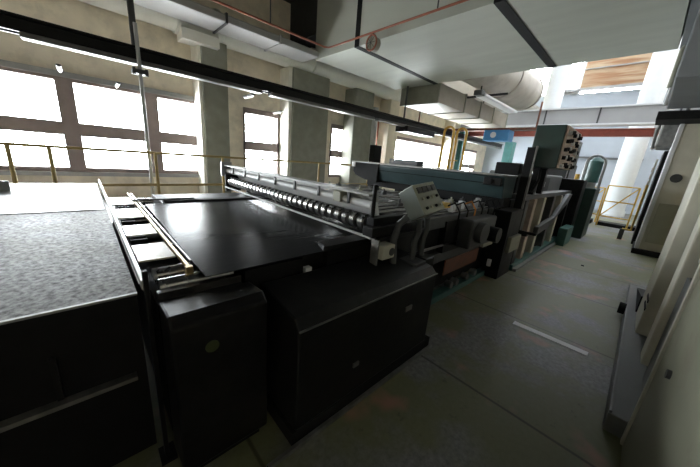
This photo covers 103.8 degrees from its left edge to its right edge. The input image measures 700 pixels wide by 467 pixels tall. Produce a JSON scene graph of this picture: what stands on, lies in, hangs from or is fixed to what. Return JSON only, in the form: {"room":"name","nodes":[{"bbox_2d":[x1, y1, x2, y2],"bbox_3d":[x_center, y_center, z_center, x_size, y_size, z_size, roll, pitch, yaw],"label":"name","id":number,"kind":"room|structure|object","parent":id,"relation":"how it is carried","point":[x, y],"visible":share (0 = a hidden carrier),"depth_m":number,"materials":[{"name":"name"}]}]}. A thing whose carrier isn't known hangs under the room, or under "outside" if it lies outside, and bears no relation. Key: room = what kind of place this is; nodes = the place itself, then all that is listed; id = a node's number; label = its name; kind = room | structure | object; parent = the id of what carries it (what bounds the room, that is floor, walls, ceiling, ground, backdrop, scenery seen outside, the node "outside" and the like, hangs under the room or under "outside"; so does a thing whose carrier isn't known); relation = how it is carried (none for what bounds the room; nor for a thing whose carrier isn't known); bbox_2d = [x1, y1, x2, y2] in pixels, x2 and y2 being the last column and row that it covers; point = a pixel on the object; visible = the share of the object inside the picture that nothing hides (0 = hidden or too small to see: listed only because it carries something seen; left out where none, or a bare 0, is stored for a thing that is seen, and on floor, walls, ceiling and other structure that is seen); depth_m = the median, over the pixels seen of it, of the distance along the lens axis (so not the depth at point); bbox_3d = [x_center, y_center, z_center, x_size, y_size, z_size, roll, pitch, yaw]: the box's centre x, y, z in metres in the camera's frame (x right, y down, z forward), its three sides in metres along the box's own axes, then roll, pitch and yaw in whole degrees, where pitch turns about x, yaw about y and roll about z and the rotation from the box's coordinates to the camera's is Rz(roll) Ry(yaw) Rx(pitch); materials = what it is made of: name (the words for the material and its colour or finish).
{"room":"factory floor","nodes":[
{"label":"factory floor","id":0,"kind":"room"},
{"bbox_2d":[0,0,486,198],"bbox_3d":[0.529,-5.886,10.223,24.400,9.200,0.300,-10,21,-42],"label":"wall","id":1,"kind":"structure","parent":0,"point":[74,14],"depth_m":6.21,"materials":[{"name":"beige paint"}]},
{"bbox_2d":[0,66,69,170],"bbox_3d":[-6.062,-2.093,5.027,1.100,1.820,0.280,-10,21,-42],"label":"window","id":2,"kind":"structure","parent":1,"relation":"in","point":[13,123],"depth_m":5.05,"materials":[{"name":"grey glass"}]},
{"bbox_2d":[56,64,62,72],"bbox_3d":[-4.584,-2.599,4.332,0.060,0.059,0.500,-10,21,-42],"label":"lamp","id":3,"kind":"object","parent":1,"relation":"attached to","point":[59,67],"visible":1,"depth_m":4.24,"materials":[{"name":"white"}]},
{"bbox_2d":[53,76,86,171],"bbox_3d":[-5.584,-2.181,5.496,0.250,1.820,0.340,-10,21,-42],"label":"trim","id":4,"kind":"structure","parent":1,"relation":"attached to","point":[64,88],"depth_m":5.37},
{"bbox_2d":[0,59,199,177],"bbox_3d":[-6.017,-2.014,4.867,6.090,1.920,0.098,-10,21,-42],"label":"trim","id":5,"kind":"structure","parent":1,"relation":"attached to","point":[4,63],"depth_m":5.50,"materials":[{"name":"metal"}]},
{"bbox_2d":[72,79,148,172],"bbox_3d":[-5.082,-2.259,5.934,1.090,1.820,0.280,-10,21,-42],"label":"window","id":6,"kind":"structure","parent":1,"relation":"in","point":[87,130],"depth_m":5.82,"materials":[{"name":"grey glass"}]},
{"bbox_2d":[141,92,163,172],"bbox_3d":[-4.604,-2.347,6.402,0.260,1.820,0.340,-10,21,-42],"label":"trim","id":7,"kind":"structure","parent":1,"relation":"attached to","point":[151,101],"depth_m":6.27,"materials":[{"name":"metal"}]},
{"bbox_2d":[157,94,198,173],"bbox_3d":[-4.197,-2.409,6.752,0.820,1.820,0.280,-10,21,-42],"label":"window","id":8,"kind":"structure","parent":1,"relation":"in","point":[170,138],"depth_m":6.65,"materials":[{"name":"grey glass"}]},
{"bbox_2d":[200,43,230,192],"bbox_3d":[-3.419,-2.553,6.909,0.560,3.900,0.550,-10,21,-42],"label":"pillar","id":9,"kind":"structure","parent":1,"relation":"attached to","point":[215,97],"depth_m":6.63,"materials":[{"name":"paint"}]},
{"bbox_2d":[78,0,401,101],"bbox_3d":[-2.972,-4.677,6.437,13.700,0.865,0.730,-10,21,-42],"label":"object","id":10,"kind":"object","parent":1,"relation":"attached to","point":[187,33],"visible":0.57,"depth_m":6.45,"materials":[{"name":"grey metal"}]},
{"bbox_2d":[124,0,318,62],"bbox_3d":[-4.257,-4.109,4.295,8.800,0.185,0.810,-10,21,-42],"label":"air duct","id":11,"kind":"object","parent":10,"relation":"attached to","point":[188,11],"visible":1,"depth_m":5.71,"materials":[{"name":"grey metal"}]},
{"bbox_2d":[190,45,292,192],"bbox_3d":[-2.807,-2.665,7.509,2.427,3.900,0.500,-10,21,-42],"label":"trim","id":12,"kind":"structure","parent":1,"relation":"attached to","point":[286,73],"depth_m":7.12,"materials":[{"name":"beige paint"}]},
{"bbox_2d":[243,107,278,173],"bbox_3d":[-2.675,-2.667,8.161,1.080,1.820,0.280,-10,21,-42],"label":"window","id":13,"kind":"structure","parent":1,"relation":"in","point":[248,145],"depth_m":8.09,"materials":[{"name":"grey metal"}]},
{"bbox_2d":[290,0,317,48],"bbox_3d":[-0.022,-5.980,8.501,3.400,1.000,1.280,-10,21,-42],"label":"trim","id":14,"kind":"structure","parent":1,"relation":"attached to","point":[303,15],"depth_m":7.38,"materials":[{"name":"black metal"}]},
{"bbox_2d":[290,67,329,182],"bbox_3d":[-1.431,-2.889,8.749,1.300,3.900,0.550,-10,21,-42],"label":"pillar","id":15,"kind":"structure","parent":1,"relation":"attached to","point":[308,123],"depth_m":8.41,"materials":[{"name":"paint"}]},
{"bbox_2d":[328,124,343,176],"bbox_3d":[-0.383,-3.055,10.280,1.150,1.820,0.280,-10,21,-42],"label":"window","id":16,"kind":"structure","parent":1,"relation":"in","point":[333,153],"depth_m":9.91,"materials":[{"name":"grey metal"}]},
{"bbox_2d":[339,88,373,185],"bbox_3d":[0.208,-3.167,10.265,0.920,3.900,0.550,-10,21,-42],"label":"trim","id":17,"kind":"structure","parent":1,"relation":"attached to","point":[356,130],"depth_m":9.91,"materials":[{"name":"paint"}]},
{"bbox_2d":[377,99,399,191],"bbox_3d":[1.458,-3.379,11.421,0.550,3.900,0.550,-10,21,-42],"label":"trim","id":18,"kind":"structure","parent":1,"relation":"attached to","point":[386,133],"depth_m":11.02,"materials":[{"name":"beige paint"}]},
{"bbox_2d":[397,136,440,146],"bbox_3d":[3.314,-3.681,13.700,3.800,1.820,0.280,-10,21,-42],"label":"window","id":19,"kind":"structure","parent":1,"relation":"in","point":[399,138],"depth_m":13.21,"materials":[{"name":"grey metal"}]},
{"bbox_2d":[440,120,460,168],"bbox_3d":[5.318,-4.450,14.806,0.600,4.800,0.600,-10,21,-42],"label":"trim","id":20,"kind":"structure","parent":1,"relation":"attached to","point":[447,141],"depth_m":14.57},
{"bbox_2d":[453,132,468,169],"bbox_3d":[5.971,-4.542,15.344,0.500,4.800,0.700,-10,21,-42],"label":"trim","id":21,"kind":"structure","parent":1,"relation":"attached to","point":[460,143],"depth_m":15.05,"materials":[{"name":"teal metal"}]},
{"bbox_2d":[462,149,476,170],"bbox_3d":[7.065,-4.317,17.170,2.700,1.820,0.280,-10,21,-42],"label":"window","id":22,"kind":"structure","parent":1,"relation":"in","point":[470,166],"depth_m":17.79,"materials":[{"name":"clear glass"}]},
{"bbox_2d":[418,102,542,141],"bbox_3d":[4.794,-4.771,10.624,0.520,2.260,5.300,-10,21,-42],"label":"crane hoist","id":23,"kind":"object","parent":1,"relation":"hanging from","point":[490,134],"visible":0.73,"depth_m":9.91,"materials":[{"name":"blue paint"}]},
{"bbox_2d":[443,80,539,111],"bbox_3d":[6.182,-6.624,13.139,12.050,0.200,3.000,-10,21,-42],"label":"trim","id":24,"kind":"structure","parent":1,"relation":"attached to","point":[461,86],"depth_m":12.01,"materials":[{"name":"white metal"}]},
{"bbox_2d":[468,128,658,136],"bbox_3d":[10.187,-4.134,11.277,0.260,0.290,12.050,-10,21,-42],"label":"girder","id":25,"kind":"object","parent":1,"relation":"attached to","point":[614,132],"visible":0.44,"depth_m":11.05,"materials":[{"name":"red metal"}]},
{"bbox_2d":[461,102,699,127],"bbox_3d":[9.919,-4.619,10.839,0.520,0.690,12.050,-10,21,-42],"label":"girder","id":26,"kind":"object","parent":1,"relation":"attached to","point":[645,114],"visible":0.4,"depth_m":10.86,"materials":[{"name":"metal"}]},
{"bbox_2d":[315,0,431,89],"bbox_3d":[0.899,-5.348,7.621,3.400,1.600,1.500,-10,21,-42],"label":"trim","id":27,"kind":"structure","parent":0,"point":[336,19],"depth_m":6.86,"materials":[{"name":"white paint"}]},
{"bbox_2d":[113,209,657,466],"bbox_3d":[4.264,0.089,7.278,24.400,0.120,12.600,-10,21,-42],"label":"floor","id":28,"kind":"structure","parent":0,"point":[489,390],"depth_m":2.10,"materials":[{"name":"grey concrete"}]},
{"bbox_2d":[0,181,156,466],"bbox_3d":[-3.420,0.360,1.685,3.000,1.060,4.000,-10,21,-42],"label":"table","id":29,"kind":"object","parent":28,"relation":"on","point":[75,389],"depth_m":1.21,"materials":[{"name":"metal"}]},
{"bbox_2d":[0,183,103,214],"bbox_3d":[-3.948,-0.307,2.346,2.685,0.005,2.000,-10,21,-42],"label":"sheet","id":30,"kind":"object","parent":29,"relation":"on","point":[23,198],"visible":1,"depth_m":2.80,"materials":[{"name":"white paper"}]},
{"bbox_2d":[98,179,142,289],"bbox_3d":[-2.312,-0.271,2.638,0.023,0.049,4.080,-10,21,-42],"label":"guide","id":31,"kind":"object","parent":29,"relation":"attached to","point":[131,257],"visible":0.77,"depth_m":1.67,"materials":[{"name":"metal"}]},
{"bbox_2d":[141,269,177,466],"bbox_3d":[-0.927,0.670,1.326,0.070,1.060,0.100,-10,21,-42],"label":"post","id":32,"kind":"object","parent":28,"relation":"on","point":[167,453],"visible":1,"depth_m":1.33,"materials":[{"name":"black metal"}]},
{"bbox_2d":[110,198,241,429],"bbox_3d":[-1.808,0.327,2.553,0.434,0.929,2.980,-10,21,-42],"label":"frame","id":33,"kind":"object","parent":28,"relation":"on","point":[168,280],"visible":0.32,"depth_m":1.52,"materials":[{"name":"black paint"}]},
{"bbox_2d":[103,199,113,227],"bbox_3d":[-2.631,-0.646,7.029,14.200,0.300,2.400,-10,21,-42],"label":"trim","id":34,"kind":"structure","parent":33,"relation":"attached to","point":[106,206],"depth_m":4.99,"materials":[{"name":"white metal"}]},
{"bbox_2d":[131,22,154,194],"bbox_3d":[-3.388,-1.748,4.559,0.204,3.000,0.165,-10,21,-42],"label":"support pole","id":35,"kind":"object","parent":34,"relation":"on","point":[139,71],"visible":0.86,"depth_m":4.38,"materials":[{"name":"grey metal"}]},
{"bbox_2d":[0,142,367,193],"bbox_3d":[-1.785,-1.088,6.183,13.000,1.135,0.048,-10,21,-42],"label":"safety railing","id":36,"kind":"object","parent":34,"relation":"on","point":[7,145],"visible":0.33,"depth_m":4.54,"materials":[{"name":"metal"}]},
{"bbox_2d":[109,197,133,205],"bbox_3d":[-2.480,-0.352,2.973,0.180,0.010,0.450,-10,21,-42],"label":"plate","id":37,"kind":"object","parent":33,"relation":"on","point":[115,200],"visible":0.98,"depth_m":2.94,"materials":[{"name":"white metal"}]},
{"bbox_2d":[120,218,135,225],"bbox_3d":[-1.815,-0.093,2.249,0.090,0.035,0.100,-10,21,-42],"label":"clamp","id":38,"kind":"object","parent":33,"relation":"on","point":[125,222],"visible":0.93,"depth_m":2.23,"materials":[{"name":"black metal"}]},
{"bbox_2d":[114,208,143,218],"bbox_3d":[-2.021,-0.185,2.507,0.180,0.010,0.400,-10,21,-42],"label":"plate","id":39,"kind":"object","parent":33,"relation":"on","point":[133,212],"visible":0.97,"depth_m":2.48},
{"bbox_2d":[129,235,147,245],"bbox_3d":[-1.434,0.045,1.863,0.090,0.035,0.100,-10,21,-42],"label":"clamp","id":40,"kind":"object","parent":33,"relation":"on","point":[134,240],"visible":1,"depth_m":1.84,"materials":[{"name":"black metal"}]},
{"bbox_2d":[122,224,156,236],"bbox_3d":[-1.585,-0.027,2.065,0.180,0.010,0.300,-10,21,-42],"label":"plate","id":41,"kind":"object","parent":33,"relation":"on","point":[143,229],"visible":0.98,"depth_m":2.04,"materials":[{"name":"white metal"}]},
{"bbox_2d":[131,242,175,262],"bbox_3d":[-1.211,0.109,1.686,0.180,0.010,0.320,-10,21,-42],"label":"plate","id":42,"kind":"object","parent":33,"relation":"on","point":[159,250],"visible":1,"depth_m":1.66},
{"bbox_2d":[127,193,193,274],"bbox_3d":[-1.791,-0.081,2.445,0.055,0.172,2.750,-10,21,-42],"label":"guide","id":43,"kind":"object","parent":33,"relation":"on","point":[189,270],"visible":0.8,"depth_m":1.86,"materials":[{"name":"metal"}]},
{"bbox_2d":[159,282,266,466],"bbox_3d":[-0.687,0.740,1.449,0.430,0.900,0.232,-10,21,-42],"label":"cover","id":44,"kind":"object","parent":28,"relation":"on","point":[215,341],"visible":1,"depth_m":1.33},
{"bbox_2d":[152,190,485,289],"bbox_3d":[-0.110,0.016,4.129,4.200,0.970,2.960,-10,21,-42],"label":"frame","id":45,"kind":"object","parent":28,"relation":"on","point":[258,275],"visible":0.25,"depth_m":2.28,"materials":[{"name":"black paint"}]},
{"bbox_2d":[132,197,193,200],"bbox_3d":[-2.109,-0.392,3.135,0.610,0.012,0.070,-10,21,-42],"label":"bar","id":46,"kind":"object","parent":45,"relation":"on","point":[189,197],"visible":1,"depth_m":3.12,"materials":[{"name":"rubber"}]},
{"bbox_2d":[145,199,384,276],"bbox_3d":[-0.597,-0.190,2.974,2.415,0.006,2.150,-10,21,-42],"label":"table","id":47,"kind":"object","parent":45,"relation":"on","point":[219,237],"visible":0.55,"depth_m":2.28,"materials":[{"name":"black metal"}]},
{"bbox_2d":[315,234,367,250],"bbox_3d":[0.222,0.010,2.396,1.249,0.039,0.160,-10,21,-42],"label":"tray","id":48,"kind":"object","parent":47,"relation":"on","point":[344,241],"visible":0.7,"depth_m":2.09,"materials":[{"name":"black metal"}]},
{"bbox_2d":[220,162,423,265],"bbox_3d":[-0.631,-0.488,3.438,0.765,0.620,3.415,-10,21,-42],"label":"roller","id":49,"kind":"object","parent":45,"relation":"on","point":[354,207],"visible":1,"depth_m":2.58,"materials":[{"name":"metal"}]},
{"bbox_2d":[246,181,495,230],"bbox_3d":[0.255,-0.569,4.250,2.560,0.230,2.920,-10,21,-42],"label":"deck","id":50,"kind":"object","parent":45,"relation":"on","point":[438,221],"visible":0.32,"depth_m":3.63,"materials":[{"name":"metal"}]},
{"bbox_2d":[267,344,431,466],"bbox_3d":[0.155,1.122,1.967,1.600,0.030,0.020,-10,21,-42],"label":"rail","id":51,"kind":"object","parent":28,"relation":"on","point":[320,428],"visible":1,"depth_m":1.75,"materials":[{"name":"metal"}]},
{"bbox_2d":[262,248,437,445],"bbox_3d":[0.077,0.651,2.084,1.440,0.860,0.470,-10,21,-42],"label":"cover","id":52,"kind":"object","parent":28,"relation":"on","point":[334,332],"visible":0.88,"depth_m":1.70,"materials":[{"name":"metal"}]},
{"bbox_2d":[368,107,381,162],"bbox_3d":[0.939,-3.049,10.818,0.600,3.500,0.560,-10,21,-42],"label":"downpipe","id":53,"kind":"object","parent":28,"relation":"on","point":[374,150],"visible":0.44,"depth_m":10.50,"materials":[{"name":"metal"}]},
{"bbox_2d":[389,182,444,266],"bbox_3d":[0.503,0.287,2.399,0.510,1.463,0.284,-10,21,-42],"label":"console","id":54,"kind":"object","parent":28,"relation":"on","point":[423,200],"visible":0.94,"depth_m":2.23},
{"bbox_2d":[438,126,467,169],"bbox_3d":[3.335,-2.029,9.082,1.200,2.846,1.200,-10,21,-42],"label":"ladder","id":55,"kind":"object","parent":28,"relation":"on","point":[447,127],"visible":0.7,"depth_m":8.89,"materials":[{"name":"yellow metal"}]},
{"bbox_2d":[409,207,523,304],"bbox_3d":[1.578,0.276,3.553,2.820,1.050,0.380,-10,21,-42],"label":"machine","id":56,"kind":"object","parent":28,"relation":"on","point":[498,232],"visible":0.87,"depth_m":3.59,"materials":[{"name":"metal"}]},
{"bbox_2d":[352,161,517,208],"bbox_3d":[1.322,-0.978,5.329,0.650,0.620,3.200,-10,21,-42],"label":"hood","id":57,"kind":"object","parent":56,"relation":"on","point":[456,184],"visible":0.96,"depth_m":4.72,"materials":[{"name":"metal"}]},
{"bbox_2d":[442,198,500,230],"bbox_3d":[1.511,-0.261,3.676,1.720,0.412,0.367,-10,21,-42],"label":"cluster","id":58,"kind":"object","parent":56,"relation":"attached to","point":[477,202],"visible":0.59,"depth_m":3.50,"materials":[{"name":"metal"}]},
{"bbox_2d":[395,162,587,271],"bbox_3d":[3.543,-0.789,6.710,4.400,1.750,2.870,-10,21,-42],"label":"industrial machine","id":59,"kind":"object","parent":28,"relation":"on","point":[548,219],"visible":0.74,"depth_m":5.72,"materials":[{"name":"teal paint"}]},
{"bbox_2d":[389,159,423,166],"bbox_3d":[1.220,-1.372,6.109,0.250,0.510,0.750,-10,21,-42],"label":"box","id":60,"kind":"object","parent":59,"relation":"on","point":[391,161],"visible":0.22,"depth_m":5.89,"materials":[{"name":"grey metal"}]},
{"bbox_2d":[513,146,538,208],"bbox_3d":[2.726,-0.859,4.252,0.085,0.950,0.135,-10,21,-42],"label":"frame post","id":61,"kind":"object","parent":59,"relation":"attached to","point":[531,154],"visible":1,"depth_m":4.22,"materials":[{"name":"metal"}]},
{"bbox_2d":[527,125,582,194],"bbox_3d":[3.460,-1.169,4.622,1.440,1.050,0.440,-10,21,-42],"label":"cabinet","id":62,"kind":"object","parent":59,"relation":"on","point":[560,146],"visible":0.99,"depth_m":4.13,"materials":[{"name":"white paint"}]},
{"bbox_2d":[513,321,587,355],"bbox_3d":[2.026,1.061,2.812,0.080,0.006,0.640,-10,21,-42],"label":"floor strip","id":63,"kind":"object","parent":28,"relation":"on","point":[525,327],"visible":1,"depth_m":2.78,"materials":[{"name":"white paint"}]},
{"bbox_2d":[547,165,579,178],"bbox_3d":[6.852,-1.838,10.509,2.600,2.300,3.110,-10,21,-42],"label":"machine","id":64,"kind":"object","parent":28,"relation":"on","point":[569,174],"visible":0.09,"depth_m":8.86,"materials":[{"name":"yellow paint"}]},
{"bbox_2d":[501,142,515,162],"bbox_3d":[6.455,-2.906,11.336,0.600,1.650,0.500,-10,21,-42],"label":"column","id":65,"kind":"structure","parent":64,"relation":"on","point":[509,148],"depth_m":11.09,"materials":[{"name":"teal paint"}]},
{"bbox_2d":[571,154,606,238],"bbox_3d":[6.433,-1.067,7.727,0.950,2.219,0.760,-10,21,-42],"label":"tank","id":66,"kind":"object","parent":28,"relation":"on","point":[593,172],"visible":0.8,"depth_m":7.33,"materials":[{"name":"metal"}]},
{"bbox_2d":[592,187,606,221],"bbox_3d":[9.277,-1.170,10.681,0.050,1.320,0.750,-10,21,-42],"label":"gate","id":67,"kind":"object","parent":28,"relation":"on","point":[604,189],"visible":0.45,"depth_m":10.41,"materials":[{"name":"metal"}]},
{"bbox_2d":[597,220,635,230],"bbox_3d":[9.578,-0.272,9.778,0.600,0.120,1.200,-10,21,-42],"label":"floor plate","id":68,"kind":"object","parent":28,"relation":"on","point":[600,222],"visible":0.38,"depth_m":9.74,"materials":[{"name":"black metal"}]},
{"bbox_2d":[595,185,641,228],"bbox_3d":[9.211,-0.904,9.466,0.050,1.440,0.830,-10,21,-42],"label":"gate","id":69,"kind":"object","parent":28,"relation":"on","point":[639,189],"visible":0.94,"depth_m":9.37,"materials":[{"name":"metal"}]},
{"bbox_2d":[616,185,648,238],"bbox_3d":[7.822,-0.571,7.615,0.080,1.550,0.250,-10,21,-42],"label":"guard rail","id":70,"kind":"object","parent":28,"relation":"on","point":[621,231],"visible":1,"depth_m":7.57,"materials":[{"name":"yellow metal"}]},
{"bbox_2d":[602,157,699,438],"bbox_3d":[3.481,0.010,2.174,3.400,2.600,1.460,-10,21,-42],"label":"machine","id":71,"kind":"object","parent":28,"relation":"on","point":[649,313],"visible":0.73,"depth_m":2.33,"materials":[{"name":"metal"}]},
{"bbox_2d":[620,263,699,466],"bbox_3d":[1.687,0.475,0.684,1.262,2.200,1.015,-10,21,-42],"label":"tall cabinet","id":72,"kind":"object","parent":28,"relation":"on","point":[662,429],"visible":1,"depth_m":1.23,"materials":[{"name":"white metal"}]},
{"bbox_2d":[631,124,699,258],"bbox_3d":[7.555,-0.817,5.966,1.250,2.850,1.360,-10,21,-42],"label":"machine","id":73,"kind":"object","parent":28,"relation":"on","point":[682,158],"visible":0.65,"depth_m":5.97,"materials":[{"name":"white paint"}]},
{"bbox_2d":[359,0,547,82],"bbox_3d":[2.477,-4.774,6.020,3.400,1.600,2.860,-10,21,-42],"label":"ceiling panel","id":74,"kind":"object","parent":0,"point":[470,39],"depth_m":5.58,"materials":[{"name":"white paint"}]},
{"bbox_2d":[400,83,508,127],"bbox_3d":[4.477,-5.291,10.849,6.050,1.430,1.460,-10,21,-42],"label":"duct","id":75,"kind":"object","parent":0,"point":[440,100],"visible":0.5,"depth_m":9.66,"materials":[{"name":"metal"}]},
{"bbox_2d":[354,0,556,83],"bbox_3d":[2.483,-4.771,6.013,3.420,1.620,3.160,-10,21,-42],"label":"trim","id":76,"kind":"structure","parent":0,"point":[503,6],"depth_m":5.51,"materials":[{"name":"black metal"}]},
{"bbox_2d":[462,70,543,110],"bbox_3d":[5.220,-5.372,9.423,5.030,1.330,1.330,-10,21,-42],"label":"duct","id":77,"kind":"object","parent":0,"point":[524,89],"visible":0.44,"depth_m":9.35,"materials":[{"name":"silver metal"}]},
{"bbox_2d":[467,86,517,113],"bbox_3d":[4.840,-4.420,8.984,3.150,0.420,1.200,-10,21,-42],"label":"strip light","id":78,"kind":"object","parent":77,"relation":"hanging from","point":[480,94],"visible":1,"depth_m":8.54,"materials":[{"name":"white paint"}]},
{"bbox_2d":[532,64,571,173],"bbox_3d":[10.394,-6.132,14.352,0.897,9.100,0.897,-10,21,-42],"label":"column","id":79,"kind":"structure","parent":0,"point":[559,75],"depth_m":13.74,"materials":[{"name":"white paint"}]},
{"bbox_2d":[481,88,668,215],"bbox_3d":[13.529,-5.877,14.201,0.300,9.200,12.500,-10,21,-42],"label":"wall","id":80,"kind":"structure","parent":0,"point":[610,147],"depth_m":14.42,"materials":[{"name":"white paint"}]},
{"bbox_2d":[533,62,587,96],"bbox_3d":[11.180,-9.609,15.982,0.200,3.150,4.200,-10,21,-42],"label":"window","id":81,"kind":"structure","parent":80,"relation":"in","point":[577,81],"depth_m":14.97,"materials":[{"name":"white glass"}]},
{"bbox_2d":[564,60,649,92],"bbox_3d":[14.628,-7.733,12.228,0.300,1.890,9.200,-10,21,-42],"label":"trim","id":82,"kind":"structure","parent":80,"relation":"attached to","point":[640,84],"depth_m":13.87,"materials":[{"name":"white paint"}]},
{"bbox_2d":[579,156,642,160],"bbox_3d":[14.362,-4.372,13.242,0.150,1.710,8.900,-10,21,-42],"label":"trim","id":83,"kind":"structure","parent":80,"relation":"attached to","point":[583,157],"depth_m":14.30,"materials":[{"name":"metal"}]},
{"bbox_2d":[581,53,652,87],"bbox_3d":[15.339,-8.286,11.788,0.320,3.000,7.900,-10,21,-42],"label":"trim","id":84,"kind":"structure","parent":80,"relation":"attached to","point":[631,73],"depth_m":13.74,"materials":[{"name":"brown wood"}]},
{"bbox_2d":[506,0,690,65],"bbox_3d":[4.184,-4.153,4.288,3.400,1.600,1.840,-10,21,-42],"label":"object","id":85,"kind":"structure","parent":0,"point":[569,32],"depth_m":4.46,"materials":[{"name":"white paint"}]},
{"bbox_2d":[601,36,682,216],"bbox_3d":[12.822,-5.249,11.889,0.897,9.100,0.897,-10,21,-42],"label":"column","id":86,"kind":"structure","parent":0,"point":[654,88],"depth_m":11.98,"materials":[{"name":"white paint"}]},
{"bbox_2d":[680,0,699,48],"bbox_3d":[6.320,-3.377,2.121,3.400,1.600,4.400,-10,21,-42],"label":"trim","id":87,"kind":"structure","parent":0,"point":[695,4],"depth_m":4.11,"materials":[{"name":"grey metal"}]},
{"bbox_2d":[650,8,699,149],"bbox_3d":[6.456,-2.943,4.947,4.400,2.504,0.900,-10,21,-42],"label":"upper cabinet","id":88,"kind":"object","parent":87,"relation":"hanging from","point":[683,85],"visible":0.94,"depth_m":4.60,"materials":[{"name":"metal"}]},
{"bbox_3d":[-0.865,-4.444,0.381,9.150,0.200,12.700,-10,21,-42],"label":"ceiling","id":89,"kind":"structure","parent":0,"visible":0},
{"bbox_2d":[0,0,502,148],"bbox_3d":[0.824,-4.701,7.895,21.000,3.000,0.500,-10,21,-42],"label":"overhead beam","id":90,"kind":"structure","parent":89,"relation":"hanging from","point":[30,29],"depth_m":4.72,"materials":[{"name":"black metal"}]},
{"bbox_2d":[243,94,254,98],"bbox_3d":[-2.148,-2.907,5.826,0.060,0.059,0.500,-10,21,-42],"label":"lamp","id":91,"kind":"object","parent":90,"relation":"hanging from","point":[249,95],"visible":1,"depth_m":5.78,"materials":[{"name":"white"}]},
{"bbox_2d":[395,126,434,136],"bbox_3d":[2.348,-3.623,9.783,1.700,0.180,0.500,-10,21,-42],"label":"ceiling light","id":92,"kind":"object","parent":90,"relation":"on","point":[412,130],"depth_m":9.49,"materials":[{"name":"white"}]},
{"bbox_2d":[211,0,468,47],"bbox_3d":[-1.019,-3.723,1.154,7.990,1.620,6.820,-10,21,-42],"label":"pipe","id":93,"kind":"object","parent":89,"relation":"hanging from","point":[216,1],"visible":1,"depth_m":5.13,"materials":[{"name":"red metal"}]},
{"bbox_2d":[366,33,380,51],"bbox_3d":[0.469,-3.819,5.499,0.164,0.335,0.302,-10,21,-42],"label":"round lamp","id":94,"kind":"object","parent":93,"relation":"hanging from","point":[373,43],"visible":0.98,"depth_m":5.46,"materials":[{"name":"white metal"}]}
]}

